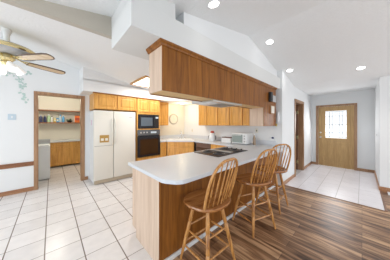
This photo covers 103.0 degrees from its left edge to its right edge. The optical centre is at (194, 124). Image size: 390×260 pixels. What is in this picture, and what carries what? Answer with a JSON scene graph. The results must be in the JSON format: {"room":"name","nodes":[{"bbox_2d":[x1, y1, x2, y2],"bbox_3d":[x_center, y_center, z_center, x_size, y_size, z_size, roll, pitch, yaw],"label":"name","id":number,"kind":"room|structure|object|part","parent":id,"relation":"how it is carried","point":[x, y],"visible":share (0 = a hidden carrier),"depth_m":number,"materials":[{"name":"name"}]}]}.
{"room":"kitchen","nodes":[
{"label":"kitchen","id":0,"kind":"room"},
{"bbox_2d":[0,0,111,38],"bbox_3d":[-2.282,-1.149,0.474,5.300,0.368,0.060,0,0,-43],"label":"wall header","id":1,"kind":"structure","parent":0,"point":[98,24],"depth_m":1.47,"materials":[{"name":"beige paint"}]},
{"bbox_2d":[38,95,79,139],"bbox_3d":[-4.162,0.120,4.631,2.100,2.600,2.550,0,0,-43],"label":"wall","id":2,"kind":"structure","parent":0,"point":[52,131],"depth_m":5.56,"materials":[{"name":"white paint"}]},
{"bbox_2d":[38,109,79,112],"bbox_3d":[-4.862,-0.476,5.389,1.885,0.037,0.275,0,0,-43],"label":"shelf","id":3,"kind":"object","parent":2,"relation":"attached to","point":[38,109],"visible":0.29,"depth_m":5.43,"materials":[{"name":"brown wood"}]},
{"bbox_2d":[38,122,79,123],"bbox_3d":[-4.862,-0.056,5.389,1.885,0.038,0.275,0,0,-43],"label":"shelf","id":4,"kind":"object","parent":2,"relation":"attached to","point":[38,122],"visible":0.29,"depth_m":5.46,"materials":[{"name":"brown wood"}]},
{"bbox_2d":[75,116,79,121],"bbox_3d":[-4.397,-0.201,5.781,0.140,0.250,0.124,0,0,-43],"label":"box","id":5,"kind":"object","parent":4,"relation":"on","point":[77,118],"visible":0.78,"depth_m":5.74,"materials":[{"name":"orange cardboard"}]},
{"bbox_2d":[0,2,148,88],"bbox_3d":[-2.328,-1.611,2.471,7.950,1.281,3.050,0,0,-43],"label":"ceiling","id":6,"kind":"structure","parent":0,"point":[75,47],"depth_m":2.27,"materials":[{"name":"white paint"}]},
{"bbox_2d":[0,27,65,75],"bbox_3d":[-2.526,-0.972,2.061,1.260,0.596,1.240,0,0,-43],"label":"ceiling fan","id":7,"kind":"object","parent":6,"relation":"hanging from","point":[10,52],"visible":0.98,"depth_m":2.02,"materials":[{"name":"wood"},{"name":"brass"},{"name":"frosted glass"}]},
{"bbox_3d":[-2.603,-0.751,2.080,0.114,0.154,0.139,0,0,-43],"label":"lamp shade","id":8,"kind":"part","parent":7,"relation":"part of","materials":[{"name":"white glass"}]},
{"bbox_3d":[-2.367,-0.751,2.011,0.114,0.154,0.139,0,0,-43],"label":"lamp shade","id":9,"kind":"part","parent":7,"relation":"part of","materials":[{"name":"white glass"}]},
{"bbox_3d":[-2.451,-0.751,2.164,0.139,0.154,0.114,0,0,-43],"label":"lamp shade","id":10,"kind":"part","parent":7,"relation":"part of","materials":[{"name":"white glass"}]},
{"bbox_3d":[-2.057,-0.874,2.007,0.460,0.037,0.133,0,0,5],"label":"blade","id":11,"kind":"part","parent":7,"relation":"part of","materials":[{"name":"brown wood"}]},
{"bbox_3d":[-2.316,-0.874,2.441,0.133,0.037,0.460,0,0,23],"label":"blade","id":12,"kind":"part","parent":7,"relation":"part of","materials":[{"name":"brown wood"}]},
{"bbox_2d":[130,75,148,87],"bbox_3d":[-0.872,-1.028,4.034,1.290,0.045,0.900,0,0,-43],"label":"ceiling light","id":13,"kind":"object","parent":6,"relation":"attached to","point":[143,81],"visible":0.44,"depth_m":3.75,"materials":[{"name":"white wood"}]},
{"bbox_2d":[133,77,148,86],"bbox_3d":[-0.872,-1.020,4.034,1.210,0.010,0.820,0,0,-43],"label":"diffuser","id":14,"kind":"object","parent":13,"relation":"attached to","point":[144,82],"depth_m":3.75,"materials":[{"name":"white"}]},
{"bbox_2d":[0,37,183,192],"bbox_3d":[-3.315,-0.430,3.587,8.020,3.700,0.132,0,0,-43],"label":"wall","id":15,"kind":"structure","parent":0,"point":[16,136],"depth_m":3.28,"materials":[{"name":"white paint"}]},
{"bbox_2d":[8,114,15,119],"bbox_3d":[-3.708,-0.152,3.139,0.110,0.120,0.011,0,0,-43],"label":"thermostat","id":16,"kind":"object","parent":15,"relation":"attached to","point":[10,116],"visible":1,"depth_m":3.14,"materials":[{"name":"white plastic"}]},
{"bbox_2d":[0,161,33,169],"bbox_3d":[-4.843,0.837,2.076,3.725,0.090,0.028,0,0,-43],"label":"trim","id":17,"kind":"structure","parent":15,"relation":"attached to","point":[23,164],"depth_m":3.17,"materials":[{"name":"brown wood"}]},
{"bbox_2d":[0,186,33,196],"bbox_3d":[-4.847,1.377,2.080,3.725,0.085,0.015,0,0,-43],"label":"baseboard","id":18,"kind":"structure","parent":15,"relation":"attached to","point":[27,189],"depth_m":3.18,"materials":[{"name":"brown wood"}]},
{"bbox_2d":[6,70,31,103],"bbox_3d":[-3.741,-0.797,3.113,0.653,0.707,0.006,0,0,-43],"label":"ivy stencil","id":19,"kind":"object","parent":15,"relation":"attached to","point":[21,86],"visible":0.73,"depth_m":3.24},
{"bbox_2d":[34,91,84,189],"bbox_3d":[-3.192,0.347,3.700,0.905,2.145,0.152,0,0,-43],"label":"trim","id":20,"kind":"structure","parent":15,"relation":"attached to","point":[36,93],"depth_m":3.66,"materials":[{"name":"brown wood"}]},
{"bbox_2d":[89,93,136,111],"bbox_3d":[-2.175,-0.558,4.153,1.002,0.387,0.607,0,0,-43],"label":"upper cabinet","id":21,"kind":"object","parent":15,"relation":"attached to","point":[104,102],"visible":0.96,"depth_m":3.89,"materials":[{"name":"brown wood"}]},
{"bbox_3d":[-2.156,-0.557,3.771,0.470,0.355,0.020,0,0,-43],"label":"door","id":22,"kind":"part","parent":21,"relation":"part of","materials":[{"name":"brown wood"}]},
{"bbox_2d":[93,92,160,100],"bbox_3d":[-1.702,-0.742,4.157,1.760,0.024,0.019,0,0,-43],"label":"trim","id":23,"kind":"structure","parent":21,"relation":"attached to","point":[93,92],"depth_m":4.03,"materials":[{"name":"brown wood"}]},
{"bbox_3d":[-1.793,-0.557,4.107,0.470,0.355,0.020,0,0,-43],"label":"door","id":24,"kind":"part","parent":21,"relation":"part of","materials":[{"name":"brown wood"}]},
{"bbox_2d":[160,102,167,124],"bbox_3d":[-1.185,-0.361,5.255,0.488,0.782,0.316,0,0,-43],"label":"upper cabinet","id":25,"kind":"object","parent":15,"relation":"attached to","point":[163,105],"visible":0.59,"depth_m":5.18,"materials":[{"name":"brown wood"}]},
{"bbox_2d":[169,114,177,123],"bbox_3d":[-0.797,-0.205,5.813,0.406,0.406,0.026,0,0,-43],"label":"wall clock","id":26,"kind":"object","parent":15,"relation":"attached to","point":[173,118],"visible":1,"depth_m":5.80,"materials":[{"name":"beige"}]},
{"bbox_2d":[79,66,191,105],"bbox_3d":[-0.659,-1.078,3.959,3.380,0.645,2.960,0,0,-43],"label":"wall","id":27,"kind":"structure","parent":0,"point":[90,81],"depth_m":3.85,"materials":[{"name":"white paint"}]},
{"bbox_2d":[0,163,389,259],"bbox_3d":[0.438,1.444,3.203,13.000,0.052,11.100,0,0,-43],"label":"floor","id":28,"kind":"structure","parent":0,"point":[68,217],"depth_m":2.22,"materials":[{"name":"tile"}]},
{"bbox_2d":[38,139,49,179],"bbox_3d":[-4.236,0.910,4.050,0.660,0.980,0.700,0,0,-43],"label":"washing machine","id":29,"kind":"object","parent":28,"relation":"on","point":[43,144],"visible":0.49,"depth_m":3.96,"materials":[{"name":"white metal"}]},
{"bbox_3d":[-4.413,0.489,4.240,0.660,0.138,0.180,0,0,-43],"label":"control panel","id":30,"kind":"part","parent":29,"relation":"part of","materials":[{"name":"grey plastic"}]},
{"bbox_2d":[50,141,79,166],"bbox_3d":[-4.753,0.981,5.301,1.845,0.778,0.553,0,0,-43],"label":"pantry cabinet","id":31,"kind":"object","parent":28,"relation":"on","point":[61,153],"visible":0.43,"depth_m":5.24,"materials":[{"name":"brown wood"}]},
{"bbox_3d":[-4.752,1.065,4.936,0.430,0.550,0.018,0,0,-43],"label":"door","id":32,"kind":"part","parent":31,"relation":"part of","materials":[{"name":"brown wood"}]},
{"bbox_3d":[-4.430,0.690,5.236,0.430,0.140,0.018,0,0,-43],"label":"drawer","id":33,"kind":"part","parent":31,"relation":"part of","materials":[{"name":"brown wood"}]},
{"bbox_3d":[-4.430,1.065,5.236,0.430,0.550,0.018,0,0,-43],"label":"door","id":34,"kind":"part","parent":31,"relation":"part of","materials":[{"name":"brown wood"}]},
{"bbox_2d":[50,139,79,142],"bbox_3d":[-4.760,0.571,5.279,1.885,0.038,0.575,0,0,-43],"label":"countertop","id":35,"kind":"structure","parent":31,"relation":"on","point":[67,140],"depth_m":5.35,"materials":[{"name":"white laminate"}]},
{"bbox_3d":[-4.085,1.065,5.556,0.430,0.550,0.018,0,0,-43],"label":"door","id":36,"kind":"part","parent":31,"relation":"part of","materials":[{"name":"brown wood"}]},
{"bbox_2d":[89,110,134,184],"bbox_3d":[-2.172,0.535,4.112,0.973,1.740,0.666,0,0,-43],"label":"refrigerator","id":37,"kind":"object","parent":28,"relation":"on","point":[111,133],"visible":0.91,"depth_m":3.85,"materials":[{"name":"white metal"}]},
{"bbox_3d":[-2.210,0.492,3.747,0.414,1.655,0.070,0,0,-43],"label":"freezer door","id":38,"kind":"part","parent":37,"relation":"part of","materials":[{"name":"white metal"}]},
{"bbox_3d":[-1.851,0.492,4.080,0.546,1.655,0.070,0,0,-43],"label":"fridge door","id":39,"kind":"part","parent":37,"relation":"part of","materials":[{"name":"white metal"}]},
{"bbox_2d":[135,98,159,160],"bbox_3d":[-1.542,0.289,4.741,0.714,2.082,0.607,0,0,-43],"label":"tall cabinet","id":40,"kind":"object","parent":28,"relation":"on","point":[144,106],"visible":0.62,"depth_m":4.46,"materials":[{"name":"brown wood"}]},
{"bbox_3d":[-1.468,-0.537,4.408,0.335,0.365,0.020,0,0,-43],"label":"door","id":41,"kind":"part","parent":40,"relation":"part of","materials":[{"name":"brown wood"}]},
{"bbox_2d":[137,129,159,157],"bbox_3d":[-1.508,0.537,4.705,0.701,0.775,0.630,0,0,-43],"label":"wall oven","id":42,"kind":"object","parent":40,"relation":"in","point":[148,141],"visible":0.91,"depth_m":4.48,"materials":[{"name":"black glass"}]},
{"bbox_3d":[-1.334,0.231,4.518,0.701,0.158,0.022,0,0,-43],"label":"control panel","id":43,"kind":"part","parent":42,"relation":"part of","materials":[{"name":"grey"}]},
{"bbox_2d":[138,114,158,128],"bbox_3d":[-1.486,-0.081,4.684,0.645,0.398,0.513,0,0,-43],"label":"microwave","id":44,"kind":"object","parent":40,"relation":"in","point":[144,121],"visible":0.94,"depth_m":4.50,"materials":[{"name":"black plastic"}]},
{"bbox_3d":[-1.387,-0.080,4.479,0.480,0.350,0.017,0,0,-43],"label":"door","id":45,"kind":"part","parent":44,"relation":"part of","materials":[{"name":"black glass"}]},
{"bbox_3d":[-1.156,-0.080,4.693,0.130,0.350,0.017,0,0,-43],"label":"control panel","id":46,"kind":"part","parent":44,"relation":"part of","materials":[{"name":"black ceramic"}]},
{"bbox_3d":[-1.338,1.125,4.529,0.680,0.350,0.020,0,0,-43],"label":"drawer","id":47,"kind":"part","parent":40,"relation":"part of","materials":[{"name":"brown wood"}]},
{"bbox_3d":[-1.212,-0.537,4.646,0.335,0.365,0.020,0,0,-43],"label":"door","id":48,"kind":"part","parent":40,"relation":"part of","materials":[{"name":"brown wood"}]},
{"bbox_2d":[160,142,166,156],"bbox_3d":[-1.170,0.938,5.021,0.200,0.784,0.638,0,0,-43],"label":"base cabinet","id":49,"kind":"object","parent":28,"relation":"on","point":[163,145],"visible":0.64,"depth_m":4.78,"materials":[{"name":"brown wood"}]},
{"bbox_3d":[-0.959,1.015,4.794,0.176,0.590,0.018,0,0,-43],"label":"door","id":50,"kind":"part","parent":49,"relation":"part of","materials":[{"name":"brown wood"}]},
{"bbox_2d":[167,142,194,155],"bbox_3d":[-0.435,0.938,5.033,0.840,0.784,0.418,0,0,5],"label":"base cabinet","id":51,"kind":"object","parent":28,"relation":"on","point":[173,148],"visible":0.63,"depth_m":4.84,"materials":[{"name":"brown wood"}]},
{"bbox_3d":[-0.660,0.635,4.850,0.396,0.140,0.018,0,0,5],"label":"drawer","id":52,"kind":"part","parent":51,"relation":"part of","materials":[{"name":"brown wood"}]},
{"bbox_3d":[-0.660,1.015,4.850,0.396,0.590,0.018,0,0,5],"label":"door","id":53,"kind":"part","parent":51,"relation":"part of","materials":[{"name":"brown wood"}]},
{"bbox_3d":[-0.242,0.635,4.817,0.396,0.140,0.018,0,0,5],"label":"drawer","id":54,"kind":"part","parent":51,"relation":"part of","materials":[{"name":"brown wood"}]},
{"bbox_3d":[-0.242,1.015,4.817,0.396,0.590,0.018,0,0,5],"label":"door","id":55,"kind":"part","parent":51,"relation":"part of","materials":[{"name":"brown wood"}]},
{"bbox_2d":[196,142,210,150],"bbox_3d":[0.452,0.939,4.741,0.627,0.782,0.585,0,0,-43],"label":"dishwasher","id":56,"kind":"object","parent":28,"relation":"on","point":[199,146],"visible":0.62,"depth_m":4.53,"materials":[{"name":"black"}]},
{"bbox_3d":[0.233,0.990,4.538,0.025,0.620,0.575,0,0,-43],"label":"door","id":57,"kind":"part","parent":56,"relation":"part of","materials":[{"name":"brown"}]},
{"bbox_3d":[0.232,0.614,4.537,0.027,0.123,0.575,0,0,-43],"label":"control panel","id":58,"kind":"part","parent":56,"relation":"part of","materials":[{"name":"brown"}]},
{"bbox_2d":[133,154,276,259],"bbox_3d":[0.558,0.983,2.841,3.115,0.874,0.701,0,0,-43],"label":"base cabinet","id":59,"kind":"object","parent":28,"relation":"on","point":[160,213],"visible":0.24,"depth_m":1.76,"materials":[{"name":"brown wood"}]},
{"bbox_3d":[-0.583,0.983,1.794,0.018,0.874,0.680,0,0,-43],"label":"panel","id":60,"kind":"part","parent":59,"relation":"part of","materials":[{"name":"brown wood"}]},
{"bbox_2d":[128,134,290,184],"bbox_3d":[-0.261,0.467,3.794,3.280,0.154,3.717,0,0,-43],"label":"countertop","id":61,"kind":"structure","parent":59,"relation":"on","point":[184,168],"depth_m":2.11,"materials":[{"name":"white laminate"}]},
{"bbox_2d":[170,139,191,140],"bbox_3d":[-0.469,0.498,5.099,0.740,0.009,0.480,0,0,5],"label":"sink","id":62,"kind":"object","parent":61,"relation":"in","point":[170,139],"visible":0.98,"depth_m":5.12,"materials":[{"name":"white ceramic"}]},
{"bbox_2d":[208,131,215,140],"bbox_3d":[0.529,0.348,4.721,0.230,0.310,0.230,0,0,2],"label":"coffee maker","id":63,"kind":"object","parent":61,"relation":"on","point":[212,137],"visible":0.96,"depth_m":4.64,"materials":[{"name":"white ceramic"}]},
{"bbox_2d":[194,147,247,156],"bbox_3d":[0.500,0.488,2.886,0.900,0.029,0.550,0,0,-43],"label":"cooktop","id":64,"kind":"object","parent":61,"relation":"in","point":[218,152],"visible":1,"depth_m":2.77,"materials":[{"name":"black glass"}]},
{"bbox_2d":[210,149,231,152],"bbox_3d":[0.490,0.488,2.897,0.100,0.013,0.460,0,0,-43],"label":"downdraft vent","id":65,"kind":"object","parent":64,"relation":"attached to","point":[210,149],"depth_m":2.86,"materials":[{"name":"silver metal"}]},
{"bbox_2d":[222,136,231,142],"bbox_3d":[0.916,0.423,4.319,0.180,0.157,0.315,0,0,-43],"label":"toaster","id":66,"kind":"object","parent":61,"relation":"on","point":[225,139],"visible":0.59,"depth_m":4.23,"materials":[{"name":"white plastic"}]},
{"bbox_2d":[232,132,252,144],"bbox_3d":[1.218,0.361,4.037,0.362,0.283,0.420,0,0,-43],"label":"toaster oven","id":67,"kind":"object","parent":61,"relation":"on","point":[240,138],"visible":1,"depth_m":3.92,"materials":[{"name":"white plastic"}]},
{"bbox_3d":[1.080,0.355,3.974,0.010,0.200,0.295,0,0,-43],"label":"glass door","id":68,"kind":"part","parent":67,"relation":"part of","materials":[{"name":"grey"}]},
{"bbox_2d":[180,157,237,259],"bbox_3d":[0.160,0.862,1.589,0.500,1.121,0.532,0,0,-41],"label":"bar stool","id":69,"kind":"object","parent":28,"relation":"on","point":[207,200],"visible":1,"depth_m":1.53,"materials":[{"name":"brown wood"}]},
{"bbox_3d":[-0.076,1.112,1.638,0.173,0.621,0.041,0,0,4],"label":"leg","id":70,"kind":"part","parent":69,"relation":"part of","materials":[{"name":"brown wood"}]},
{"bbox_3d":[0.131,0.786,1.623,0.500,0.044,0.444,0,0,-41],"label":"seat","id":71,"kind":"part","parent":69,"relation":"part of","materials":[{"name":"brown wood"}]},
{"bbox_3d":[0.116,1.112,1.415,0.041,0.621,0.173,0,0,4],"label":"leg","id":72,"kind":"part","parent":69,"relation":"part of","materials":[{"name":"brown wood"}]},
{"bbox_3d":[0.338,1.112,1.608,0.173,0.621,0.041,0,0,4],"label":"leg","id":73,"kind":"part","parent":69,"relation":"part of","materials":[{"name":"brown wood"}]},
{"bbox_2d":[211,144,225,148],"bbox_3d":[0.933,0.938,4.236,0.638,0.784,0.800,0,0,-43],"label":"base cabinet","id":74,"kind":"object","parent":28,"relation":"on","point":[213,146],"visible":0.16,"depth_m":4.18,"materials":[{"name":"brown wood"}]},
{"bbox_2d":[232,149,277,237],"bbox_3d":[0.847,0.862,2.169,0.500,1.121,0.532,0,0,-25],"label":"bar stool","id":75,"kind":"object","parent":28,"relation":"on","point":[252,179],"visible":0.99,"depth_m":2.08,"materials":[{"name":"brown wood"}]},
{"bbox_3d":[0.634,1.112,2.280,0.173,0.621,0.041,0,0,20],"label":"leg","id":76,"kind":"part","parent":75,"relation":"part of","materials":[{"name":"brown wood"}]},
{"bbox_3d":[0.757,1.112,2.014,0.041,0.621,0.173,0,0,20],"label":"leg","id":77,"kind":"part","parent":75,"relation":"part of","materials":[{"name":"brown wood"}]},
{"bbox_3d":[0.829,0.786,2.209,0.500,0.044,0.444,0,0,-25],"label":"seat","id":78,"kind":"part","parent":75,"relation":"part of","materials":[{"name":"brown wood"}]},
{"bbox_3d":[1.024,1.112,2.137,0.173,0.621,0.041,0,0,20],"label":"leg","id":79,"kind":"part","parent":75,"relation":"part of","materials":[{"name":"brown wood"}]},
{"bbox_2d":[255,144,290,214],"bbox_3d":[1.357,0.862,2.695,0.548,1.121,0.553,0,0,-44],"label":"bar stool","id":80,"kind":"object","parent":28,"relation":"on","point":[278,170],"visible":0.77,"depth_m":2.56,"materials":[{"name":"brown wood"}]},
{"bbox_3d":[1.143,1.112,2.738,0.173,0.621,0.041,0,0,1],"label":"leg","id":81,"kind":"part","parent":80,"relation":"part of","materials":[{"name":"brown wood"}]},
{"bbox_3d":[1.351,0.786,2.734,0.500,0.044,0.444,0,0,-7],"label":"seat","id":82,"kind":"part","parent":80,"relation":"part of","materials":[{"name":"brown wood"}]},
{"bbox_3d":[1.347,1.112,2.526,0.041,0.621,0.173,0,0,1],"label":"leg","id":83,"kind":"part","parent":80,"relation":"part of","materials":[{"name":"brown wood"}]},
{"bbox_3d":[1.558,1.112,2.730,0.173,0.621,0.041,0,0,1],"label":"leg","id":84,"kind":"part","parent":80,"relation":"part of","materials":[{"name":"brown wood"}]},
{"bbox_2d":[285,185,387,211],"bbox_3d":[3.045,1.416,3.478,1.225,0.008,1.525,0,0,-43],"label":"trim","id":85,"kind":"structure","parent":28,"relation":"on","point":[382,197],"depth_m":2.88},
{"bbox_2d":[111,0,279,88],"bbox_3d":[0.529,-1.052,2.653,3.415,0.455,0.570,0,0,-43],"label":"soffit","id":86,"kind":"structure","parent":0,"point":[136,25],"depth_m":1.58,"materials":[{"name":"white paint"}]},
{"bbox_2d":[146,38,276,108],"bbox_3d":[0.659,-0.577,2.596,2.981,0.494,0.311,0,0,-43],"label":"upper cabinet","id":87,"kind":"object","parent":86,"relation":"hanging from","point":[175,71],"visible":1,"depth_m":1.86,"materials":[{"name":"brown wood"}]},
{"bbox_3d":[-0.413,-0.561,1.620,0.013,0.448,0.264,0,0,-43],"label":"panel","id":88,"kind":"part","parent":87,"relation":"part of","materials":[{"name":"brown wood"}]},
{"bbox_3d":[-0.158,-0.561,1.681,0.462,0.448,0.013,0,0,-43],"label":"panel","id":89,"kind":"part","parent":87,"relation":"part of","materials":[{"name":"brown wood"}]},
{"bbox_3d":[0.356,-0.350,2.500,2.312,0.040,0.020,0,0,-43],"label":"rail","id":90,"kind":"part","parent":87,"relation":"part of","materials":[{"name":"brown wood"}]},
{"bbox_3d":[0.183,-0.561,1.997,0.462,0.448,0.013,0,0,-43],"label":"panel","id":91,"kind":"part","parent":87,"relation":"part of","materials":[{"name":"brown wood"}]},
{"bbox_2d":[192,100,241,107],"bbox_3d":[0.365,-0.344,2.495,0.730,0.072,0.440,0,0,-43],"label":"range hood","id":92,"kind":"object","parent":87,"relation":"attached to","point":[213,103],"visible":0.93,"depth_m":2.39,"materials":[{"name":"silver metal"}]},
{"bbox_3d":[0.524,-0.561,2.314,0.462,0.448,0.013,0,0,-43],"label":"panel","id":93,"kind":"part","parent":87,"relation":"part of","materials":[{"name":"brown wood"}]},
{"bbox_3d":[0.865,-0.561,2.630,0.462,0.448,0.013,0,0,-43],"label":"panel","id":94,"kind":"part","parent":87,"relation":"part of","materials":[{"name":"brown wood"}]},
{"bbox_3d":[1.206,-0.561,2.947,0.462,0.448,0.013,0,0,-43],"label":"panel","id":95,"kind":"part","parent":87,"relation":"part of","materials":[{"name":"brown wood"}]},
{"bbox_2d":[250,86,275,125],"bbox_3d":[1.504,-0.374,3.424,0.621,0.812,0.307,0,0,-43],"label":"upper cabinet","id":96,"kind":"object","parent":86,"relation":"attached to","point":[258,116],"visible":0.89,"depth_m":3.23,"materials":[{"name":"brown wood"}]},
{"bbox_3d":[1.276,-0.374,3.222,0.012,0.812,0.293,0,0,-43],"label":"panel","id":97,"kind":"part","parent":96,"relation":"part of","materials":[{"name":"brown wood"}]},
{"bbox_3d":[1.604,-0.374,3.316,0.621,0.812,0.013,0,0,-43],"label":"panel","id":98,"kind":"part","parent":96,"relation":"part of","materials":[{"name":"brown wood"}]},
{"bbox_2d":[269,92,275,101],"bbox_3d":[1.675,-0.580,3.333,0.330,0.200,0.056,0,0,-43],"label":"wall phone","id":99,"kind":"object","parent":96,"relation":"attached to","point":[272,98],"visible":1,"depth_m":3.23,"materials":[{"name":"black plastic"}]},
{"bbox_2d":[270,105,274,113],"bbox_3d":[1.682,-0.323,3.362,0.200,0.175,0.023,0,0,-43],"label":"pad","id":100,"kind":"object","parent":96,"relation":"attached to","point":[272,108],"visible":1,"depth_m":3.33,"materials":[{"name":"white plastic"}]},
{"bbox_2d":[45,0,389,95],"bbox_3d":[1.690,-1.280,0.457,11.100,0.800,5.370,0,0,-43],"label":"ceiling","id":101,"kind":"structure","parent":0,"point":[324,42],"depth_m":2.40,"materials":[{"name":"white paint"}]},
{"bbox_2d":[207,0,220,8],"bbox_3d":[0.204,-1.298,1.677,0.157,0.036,0.160,0,0,-43],"label":"recessed light","id":102,"kind":"object","parent":101,"relation":"in","point":[212,4],"visible":1,"depth_m":1.67,"materials":[{"name":"white glass"}]},
{"bbox_2d":[265,39,274,44],"bbox_3d":[1.342,-1.481,2.787,0.156,0.039,0.160,0,0,-43],"label":"recessed light","id":103,"kind":"object","parent":101,"relation":"in","point":[269,41],"visible":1,"depth_m":2.78,"materials":[{"name":"white glass"}]},
{"bbox_2d":[355,66,366,69],"bbox_3d":[3.273,-1.113,3.059,0.156,0.039,0.160,0,0,-43],"label":"recessed light","id":104,"kind":"object","parent":101,"relation":"in","point":[359,67],"visible":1,"depth_m":3.05,"materials":[{"name":"white glass"}]},
{"bbox_2d":[176,12,276,75],"bbox_3d":[0.893,-1.340,2.794,2.930,0.540,0.160,0,0,-43],"label":"wall","id":105,"kind":"structure","parent":0,"point":[241,44],"depth_m":2.36,"materials":[{"name":"white paint"}]},
{"bbox_2d":[184,90,276,151],"bbox_3d":[0.797,-0.080,4.962,0.120,3.000,3.470,0,0,-43],"label":"wall","id":106,"kind":"structure","parent":0,"point":[191,112],"depth_m":4.93,"materials":[{"name":"white paint"}]},
{"bbox_2d":[199,105,206,124],"bbox_3d":[0.356,-0.361,5.106,0.328,0.782,0.378,0,0,-43],"label":"upper cabinet","id":107,"kind":"object","parent":106,"relation":"attached to","point":[202,109],"visible":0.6,"depth_m":4.99,"materials":[{"name":"brown wood"}]},
{"bbox_2d":[207,106,217,125],"bbox_3d":[0.635,-0.361,4.805,0.328,0.782,0.438,0,0,-43],"label":"upper cabinet","id":108,"kind":"object","parent":106,"relation":"attached to","point":[212,112],"visible":0.59,"depth_m":4.68,"materials":[{"name":"brown wood"}]},
{"bbox_2d":[160,134,275,145],"bbox_3d":[0.222,0.447,4.433,1.437,0.114,3.436,0,0,-43],"label":"backsplash","id":109,"kind":"structure","parent":106,"relation":"attached to","point":[263,142],"depth_m":5.42,"materials":[{"name":"white laminate"}]},
{"bbox_2d":[218,107,229,125],"bbox_3d":[0.920,-0.361,4.497,0.328,0.782,0.398,0,0,-43],"label":"upper cabinet","id":110,"kind":"object","parent":106,"relation":"attached to","point":[224,112],"visible":0.59,"depth_m":4.37,"materials":[{"name":"brown wood"}]},
{"bbox_2d":[230,106,242,125],"bbox_3d":[1.193,-0.361,4.204,0.328,0.782,0.398,0,0,-43],"label":"upper cabinet","id":111,"kind":"object","parent":106,"relation":"attached to","point":[236,113],"visible":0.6,"depth_m":4.07,"materials":[{"name":"brown wood"}]},
{"bbox_2d":[243,108,249,125],"bbox_3d":[1.397,-0.361,3.984,0.328,0.782,0.198,0,0,-43],"label":"upper cabinet","id":112,"kind":"object","parent":106,"relation":"attached to","point":[246,112],"visible":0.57,"depth_m":3.87,"materials":[{"name":"brown wood"}]},
{"bbox_2d":[277,70,310,185],"bbox_3d":[3.078,-0.030,4.637,3.020,2.900,0.110,0,0,-43],"label":"wall","id":113,"kind":"structure","parent":0,"point":[286,95],"depth_m":3.93,"materials":[{"name":"white paint"}]},
{"bbox_2d":[276,112,279,121],"bbox_3d":[1.924,-0.171,3.594,0.088,0.242,0.080,0,0,-43],"label":"receiver","id":114,"kind":"object","parent":113,"relation":"attached to","point":[278,114],"visible":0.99,"depth_m":3.56,"materials":[{"name":"white plastic"}]},
{"bbox_2d":[284,161,311,184],"bbox_3d":[3.124,1.377,4.594,3.010,0.085,0.015,0,0,-43],"label":"baseboard","id":115,"kind":"structure","parent":113,"relation":"attached to","point":[310,163],"depth_m":4.05,"materials":[{"name":"brown wood"}]},
{"bbox_2d":[311,89,374,169],"bbox_3d":[4.742,0.120,5.152,0.120,2.600,1.620,0,0,-43],"label":"wall","id":116,"kind":"structure","parent":0,"point":[365,99],"depth_m":4.71,"materials":[{"name":"white paint"}]},
{"bbox_2d":[316,103,356,169],"bbox_3d":[4.659,0.378,5.153,0.110,2.085,1.015,0,0,-43],"label":"door","id":117,"kind":"structure","parent":116,"relation":"in","point":[336,126],"depth_m":5.13,"materials":[{"name":"brown wood"}]},
{"bbox_3d":[4.691,0.000,5.169,0.004,0.930,0.545,0,0,-43],"label":"glass pane","id":118,"kind":"part","parent":117,"relation":"part of","materials":[{"name":"white glass"}]},
{"bbox_2d":[375,75,389,187],"bbox_3d":[5.768,0.020,2.789,1.830,2.800,3.240,0,0,-43],"label":"wall","id":119,"kind":"structure","parent":0,"point":[382,90],"depth_m":3.33,"materials":[{"name":"white paint"}]},
{"bbox_2d":[312,161,389,191],"bbox_3d":[5.210,1.377,3.291,1.725,0.085,4.735,0,0,-43],"label":"baseboard","id":120,"kind":"structure","parent":119,"relation":"attached to","point":[379,187],"depth_m":4.13,"materials":[{"name":"brown wood"}]},
{"bbox_3d":[2.351,0.120,5.566,2.980,2.600,2.240,0,0,-43],"label":"wall","id":121,"kind":"structure","parent":0,"visible":0},
{"bbox_2d":[294,99,303,176],"bbox_3d":[2.745,0.360,4.866,0.955,2.120,0.942,0,0,-43],"label":"door","id":122,"kind":"structure","parent":121,"relation":"in","point":[298,109],"depth_m":4.83,"materials":[{"name":"brown wood"}]}
]}

